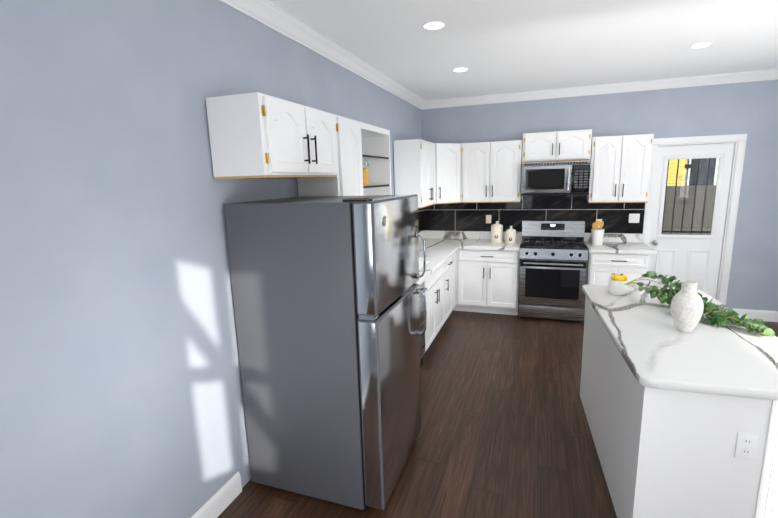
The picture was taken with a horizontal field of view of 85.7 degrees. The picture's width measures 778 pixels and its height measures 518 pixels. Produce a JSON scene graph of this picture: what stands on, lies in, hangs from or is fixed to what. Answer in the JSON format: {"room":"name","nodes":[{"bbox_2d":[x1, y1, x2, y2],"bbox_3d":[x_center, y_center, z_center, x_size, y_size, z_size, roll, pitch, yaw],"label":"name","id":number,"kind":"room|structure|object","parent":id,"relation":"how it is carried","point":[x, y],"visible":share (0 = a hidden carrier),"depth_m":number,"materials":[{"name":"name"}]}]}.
{"room":"kitchen","nodes":[
{"label":"kitchen","id":0,"kind":"room"},
{"bbox_2d":[0,0,423,517],"bbox_3d":[-0.693,-0.187,3.106,0.160,2.830,6.960,2,12,20],"label":"wall","id":1,"kind":"structure","parent":0,"point":[120,386],"depth_m":1.75,"materials":[{"name":"blue paint"}]},
{"bbox_2d":[191,471,241,517],"bbox_3d":[-1.277,1.535,1.387,0.015,0.130,2.370,2,12,20],"label":"baseboard","id":2,"kind":"structure","parent":1,"relation":"attached to","point":[217,503],"depth_m":2.33,"materials":[{"name":"white wood"}]},
{"bbox_2d":[206,92,336,178],"bbox_3d":[-0.609,-0.681,2.458,0.368,0.402,0.805,2,12,20],"label":"upper cabinet","id":3,"kind":"object","parent":1,"relation":"attached to","point":[255,135],"visible":1,"depth_m":2.13,"materials":[{"name":"white paint"}]},
{"bbox_2d":[219,0,426,109],"bbox_3d":[-0.617,-1.524,2.808,0.084,0.097,6.640,2,12,20],"label":"crown molding","id":4,"kind":"structure","parent":1,"relation":"attached to","point":[272,16],"depth_m":3.04,"materials":[{"name":"white wood"}]},
{"bbox_2d":[297,114,390,196],"bbox_3d":[-0.286,-0.669,3.371,0.368,0.787,1.088,2,12,20],"label":"upper cabinet","id":5,"kind":"object","parent":1,"relation":"attached to","point":[357,142],"visible":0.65,"depth_m":3.06,"materials":[{"name":"white paint"}]},
{"bbox_2d":[362,160,369,185],"bbox_3d":[-0.214,-0.716,3.502,0.112,0.206,0.105,2,12,20],"label":"pasta jar","id":6,"kind":"object","parent":5,"relation":"on","point":[365,177],"visible":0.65,"depth_m":3.47,"materials":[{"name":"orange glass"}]},
{"bbox_2d":[394,139,435,207],"bbox_3d":[0.349,-1.031,5.122,0.368,0.772,0.676,2,12,20],"label":"upper cabinet","id":7,"kind":"object","parent":1,"relation":"attached to","point":[414,166],"visible":1,"depth_m":4.83,"materials":[{"name":"white paint"}]},
{"bbox_2d":[418,231,425,238],"bbox_3d":[-0.049,-0.048,4.654,0.020,0.106,3.392,2,12,20],"label":"backsplash","id":8,"kind":"structure","parent":1,"relation":"attached to","point":[423,233],"depth_m":6.15,"materials":[{"name":"white stone"}]},
{"bbox_2d":[418,207,425,232],"bbox_3d":[-0.063,-0.321,4.604,0.008,0.448,3.393,2,12,20],"label":"tile backsplash","id":9,"kind":"structure","parent":1,"relation":"attached to","point":[421,211],"depth_m":6.09,"materials":[{"name":"tile"}]},
{"bbox_2d":[434,143,460,203],"bbox_3d":[0.670,-1.146,5.673,0.597,0.772,0.601,2,12,20],"label":"upper cabinet","id":10,"kind":"object","parent":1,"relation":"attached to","point":[448,172],"visible":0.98,"depth_m":5.46,"materials":[{"name":"white paint"}]},
{"bbox_2d":[217,310,777,517],"bbox_3d":[1.641,1.348,2.581,5.020,0.120,6.980,2,12,20],"label":"floor","id":11,"kind":"structure","parent":0,"point":[505,431],"depth_m":2.91,"materials":[{"name":"brown wood"}]},
{"bbox_2d":[224,194,426,510],"bbox_3d":[-0.294,0.476,2.568,0.909,1.707,0.770,2,12,20],"label":"fridge","id":12,"kind":"object","parent":11,"relation":"on","point":[326,290],"visible":1,"depth_m":2.22,"materials":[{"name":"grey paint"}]},
{"bbox_2d":[424,283,425,351],"bbox_3d":[-0.042,0.651,3.833,0.600,0.874,0.635,2,12,20],"label":"base cabinet","id":13,"kind":"object","parent":11,"relation":"on","point":[424,283],"depth_m":4.06,"materials":[{"name":"white paint"}]},
{"bbox_2d":[419,281,427,367],"bbox_3d":[0.005,0.647,3.812,0.605,0.862,0.598,2,12,20],"label":"dishwasher","id":14,"kind":"object","parent":13,"relation":"in","point":[421,307],"visible":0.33,"depth_m":3.90,"materials":[{"name":"black"}]},
{"bbox_2d":[426,263,445,350],"bbox_3d":[0.212,0.509,4.535,0.600,0.874,0.885,2,12,20],"label":"base cabinet","id":15,"kind":"object","parent":11,"relation":"on","point":[436,285],"depth_m":4.42,"materials":[{"name":"white paint"}]},
{"bbox_2d":[446,255,453,319],"bbox_3d":[0.434,0.385,5.149,0.600,0.874,0.444,2,12,20],"label":"base cabinet","id":16,"kind":"object","parent":11,"relation":"on","point":[449,262],"depth_m":5.11,"materials":[{"name":"white paint"}]},
{"bbox_2d":[454,251,457,310],"bbox_3d":[0.562,0.313,5.502,0.600,0.874,0.321,2,12,20],"label":"base cabinet","id":17,"kind":"object","parent":11,"relation":"on","point":[455,252],"depth_m":5.55,"materials":[{"name":"white paint"}]},
{"bbox_2d":[458,247,519,314],"bbox_3d":[1.373,0.253,5.694,0.754,0.874,0.600,2,12,20],"label":"base cabinet","id":18,"kind":"object","parent":11,"relation":"on","point":[468,271],"depth_m":5.42,"materials":[{"name":"white paint"}]},
{"bbox_2d":[414,239,465,284],"bbox_3d":[0.248,0.036,4.563,0.646,0.040,3.392,2,12,20],"label":"countertop","id":19,"kind":"structure","parent":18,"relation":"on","point":[437,250],"depth_m":5.00,"materials":[{"name":"white stone"}]},
{"bbox_2d":[419,259,423,266],"bbox_3d":[0.221,0.163,4.448,0.378,0.190,0.688,2,12,20],"label":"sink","id":20,"kind":"object","parent":19,"relation":"in","point":[420,260],"depth_m":4.64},
{"bbox_2d":[458,239,521,250],"bbox_3d":[1.363,-0.195,5.599,0.746,0.040,0.646,2,12,20],"label":"countertop","id":21,"kind":"structure","parent":18,"relation":"on","point":[471,244],"depth_m":5.41,"materials":[{"name":"white stone"}]},
{"bbox_2d":[491,221,502,242],"bbox_3d":[1.440,-0.364,5.599,0.160,0.286,0.161,2,12,20],"label":"canister","id":22,"kind":"object","parent":21,"relation":"on","point":[496,232],"visible":1,"depth_m":5.54,"materials":[{"name":"beige ceramic"}]},
{"bbox_2d":[506,226,515,243],"bbox_3d":[1.592,-0.317,5.478,0.132,0.232,0.133,2,12,20],"label":"canister","id":23,"kind":"object","parent":21,"relation":"on","point":[510,235],"visible":1,"depth_m":5.43,"materials":[{"name":"beige ceramic"}]},
{"bbox_2d":[518,221,587,321],"bbox_3d":[2.071,0.140,5.351,0.766,1.185,0.694,2,12,20],"label":"range","id":24,"kind":"object","parent":11,"relation":"on","point":[553,257],"visible":1,"depth_m":5.14,"materials":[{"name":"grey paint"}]},
{"bbox_2d":[584,233,656,319],"bbox_3d":[2.784,0.237,5.169,0.687,1.022,0.652,2,12,20],"label":"base cabinet","id":25,"kind":"object","parent":11,"relation":"on","point":[628,255],"visible":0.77,"depth_m":4.91,"materials":[{"name":"white paint"}]},
{"bbox_2d":[584,233,656,254],"bbox_3d":[2.772,-0.193,5.089,0.687,0.147,0.646,2,12,20],"label":"countertop","id":26,"kind":"structure","parent":25,"relation":"on","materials":[{"name":"stone"}]},
{"bbox_2d":[591,221,604,245],"bbox_3d":[2.573,-0.325,5.175,0.150,0.304,0.150,2,12,20],"label":"utensil crock","id":27,"kind":"object","parent":26,"relation":"on","point":[597,235],"visible":1,"depth_m":5.13,"materials":[{"name":"white ceramic"}]},
{"bbox_2d":[580,305,777,517],"bbox_3d":[1.695,0.843,2.530,0.833,0.889,1.598,2,12,20],"label":"kitchen island","id":28,"kind":"object","parent":11,"relation":"on","point":[683,425],"depth_m":1.84,"materials":[{"name":"wood"}]},
{"bbox_2d":[582,285,777,404],"bbox_3d":[1.684,0.384,2.450,0.894,0.040,1.680,2,12,20],"label":"island countertop","id":29,"kind":"structure","parent":28,"relation":"on","point":[642,345],"depth_m":2.08,"materials":[{"name":"white stone"}]},
{"bbox_2d":[608,271,681,306],"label":"pot","id":30,"kind":"object","parent":29,"relation":"on","point":[617,285],"depth_m":2.77,"materials":[{"name":"white ceramic"}]},
{"bbox_2d":[671,280,703,332],"bbox_3d":[1.620,0.258,2.282,0.146,0.275,0.146,2,12,20],"label":"vase","id":31,"kind":"object","parent":29,"relation":"on","point":[687,307],"visible":1,"depth_m":2.24,"materials":[{"name":"white ceramic"}]},
{"bbox_2d":[698,293,774,336],"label":"plant","id":32,"kind":"object","parent":29,"relation":"on","point":[727,316],"depth_m":2.35,"materials":[{"name":"green plant"}]},
{"bbox_2d":[267,0,777,100],"bbox_3d":[1.554,-1.546,2.017,5.020,0.120,6.960,2,12,20],"label":"ceiling","id":33,"kind":"structure","parent":0,"point":[503,46],"depth_m":3.29,"materials":[{"name":"white paint"}]},
{"bbox_2d":[422,21,445,29],"bbox_3d":[0.312,-1.617,2.907,0.163,0.005,0.163,-7,12,-25],"label":"recessed light","id":34,"kind":"object","parent":33,"relation":"in","point":[433,25],"depth_m":2.90,"materials":[{"name":"white"}]},
{"bbox_2d":[452,67,468,71],"bbox_3d":[0.703,-1.863,4.134,0.163,0.005,0.163,-7,12,-25],"label":"recessed light","id":35,"kind":"object","parent":33,"relation":"in","point":[461,69],"depth_m":4.12,"materials":[{"name":"white"}]},
{"bbox_2d":[689,42,712,47],"bbox_3d":[2.639,-1.808,3.552,0.163,0.005,0.163,-7,12,-25],"label":"recessed light","id":36,"kind":"object","parent":33,"relation":"in","point":[699,45],"depth_m":3.54,"materials":[{"name":"white"}]},
{"bbox_2d":[424,79,777,310],"bbox_3d":[2.729,-0.728,5.437,4.650,2.840,0.160,2,12,20],"label":"wall","id":37,"kind":"structure","parent":0,"point":[749,108],"depth_m":4.95,"materials":[{"name":"blue paint"}]},
{"bbox_2d":[426,231,521,238],"bbox_3d":[1.171,-0.338,5.979,1.372,0.106,0.019,2,12,20],"label":"backsplash","id":38,"kind":"structure","parent":37,"relation":"attached to","point":[429,234],"depth_m":6.02,"materials":[{"name":"white stone"}]},
{"bbox_2d":[461,140,522,202],"bbox_3d":[1.352,-1.143,5.553,0.762,0.772,0.368,2,12,20],"label":"upper cabinet","id":39,"kind":"object","parent":37,"relation":"attached to","point":[491,172],"depth_m":5.41,"materials":[{"name":"white paint"}]},
{"bbox_2d":[426,195,644,233],"bbox_3d":[1.851,-0.569,5.693,2.808,0.740,0.008,2,12,20],"label":"tile backsplash","id":40,"kind":"structure","parent":37,"relation":"attached to","point":[471,217],"depth_m":5.63,"materials":[{"name":"tile"}]},
{"bbox_2d":[486,215,490,222],"bbox_3d":[1.390,-0.556,5.855,0.072,0.116,0.007,2,12,20],"label":"electrical outlet plate","id":41,"kind":"object","parent":40,"relation":"attached to","point":[488,217],"depth_m":5.85,"materials":[{"name":"beige plastic"}]},
{"bbox_2d":[629,214,639,222],"bbox_3d":[3.070,-0.509,5.255,0.118,0.116,0.008,2,12,20],"label":"electrical outlet plate","id":42,"kind":"object","parent":40,"relation":"attached to","point":[634,218],"depth_m":5.25,"materials":[{"name":"beige plastic"}]},
{"bbox_2d":[522,129,591,162],"bbox_3d":[2.079,-1.396,5.238,0.780,0.357,0.368,2,12,20],"label":"upper cabinet","id":43,"kind":"object","parent":37,"relation":"attached to","point":[570,145],"visible":1,"depth_m":5.10,"materials":[{"name":"white paint"}]},
{"bbox_2d":[521,160,590,195],"bbox_3d":[2.078,-1.011,5.270,0.778,0.405,0.453,2,12,20],"label":"microwave","id":44,"kind":"object","parent":43,"relation":"attached to","point":[558,178],"visible":1,"depth_m":5.10,"materials":[{"name":"silver metal"}]},
{"bbox_2d":[427,69,777,108],"bbox_3d":[2.645,-2.052,5.068,4.500,0.097,0.084,2,12,20],"label":"crown molding","id":45,"kind":"structure","parent":37,"relation":"attached to","point":[770,74],"depth_m":5.05,"materials":[{"name":"white wood"}]},
{"bbox_2d":[586,134,653,202],"bbox_3d":[2.761,-1.075,5.055,0.630,0.777,0.368,2,12,20],"label":"upper cabinet","id":46,"kind":"object","parent":37,"relation":"attached to","point":[620,170],"depth_m":4.92,"materials":[{"name":"white paint"}]},
{"bbox_2d":[647,143,734,298],"bbox_3d":[3.636,-0.342,5.109,0.772,2.033,0.115,2,12,20],"label":"door","id":47,"kind":"structure","parent":37,"relation":"in","point":[696,258],"depth_m":5.11,"materials":[{"name":"white paint"}]},
{"bbox_2d":[662,158,719,233],"bbox_3d":[3.685,-0.820,5.218,0.656,1.016,0.035,2,12,20],"label":"bars","id":48,"kind":"object","parent":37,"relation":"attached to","point":[686,179],"depth_m":5.21,"materials":[{"name":"black metal"}]},
{"bbox_2d":[643,134,746,304],"bbox_3d":[3.649,-0.375,5.165,0.944,2.177,0.179,2,12,20],"label":"door frame","id":49,"kind":"structure","parent":37,"relation":"attached to","point":[739,140],"depth_m":4.95,"materials":[{"name":"white wood"}]},
{"bbox_2d":[732,308,777,321],"bbox_3d":[4.519,0.678,4.979,0.890,0.130,0.015,2,12,20],"label":"baseboard","id":50,"kind":"structure","parent":37,"relation":"attached to","point":[771,316],"depth_m":5.00,"materials":[{"name":"white wood"}]},
{"label":"outside","id":51,"kind":"structure","parent":0,"visible":0},
{"bbox_2d":[661,228,710,234],"bbox_3d":[8.031,-0.564,12.460,22.000,0.050,53.900,2,12,20],"label":"ground","id":52,"kind":"structure","parent":51,"point":[689,229],"depth_m":14.10,"materials":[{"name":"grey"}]},
{"bbox_2d":[663,185,715,227],"bbox_3d":[7.429,-4.060,21.607,12.500,3.395,12.100,2,12,20],"label":"fence","id":53,"kind":"object","parent":52,"relation":"on","point":[698,205],"depth_m":14.46,"materials":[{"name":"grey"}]},
{"bbox_2d":[667,158,718,185],"bbox_3d":[12.447,-4.604,18.109,7.350,5.495,7.700,2,12,20],"label":"house","id":54,"kind":"structure","parent":52,"relation":"on","point":[713,166],"depth_m":15.08,"materials":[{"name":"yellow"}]}
]}

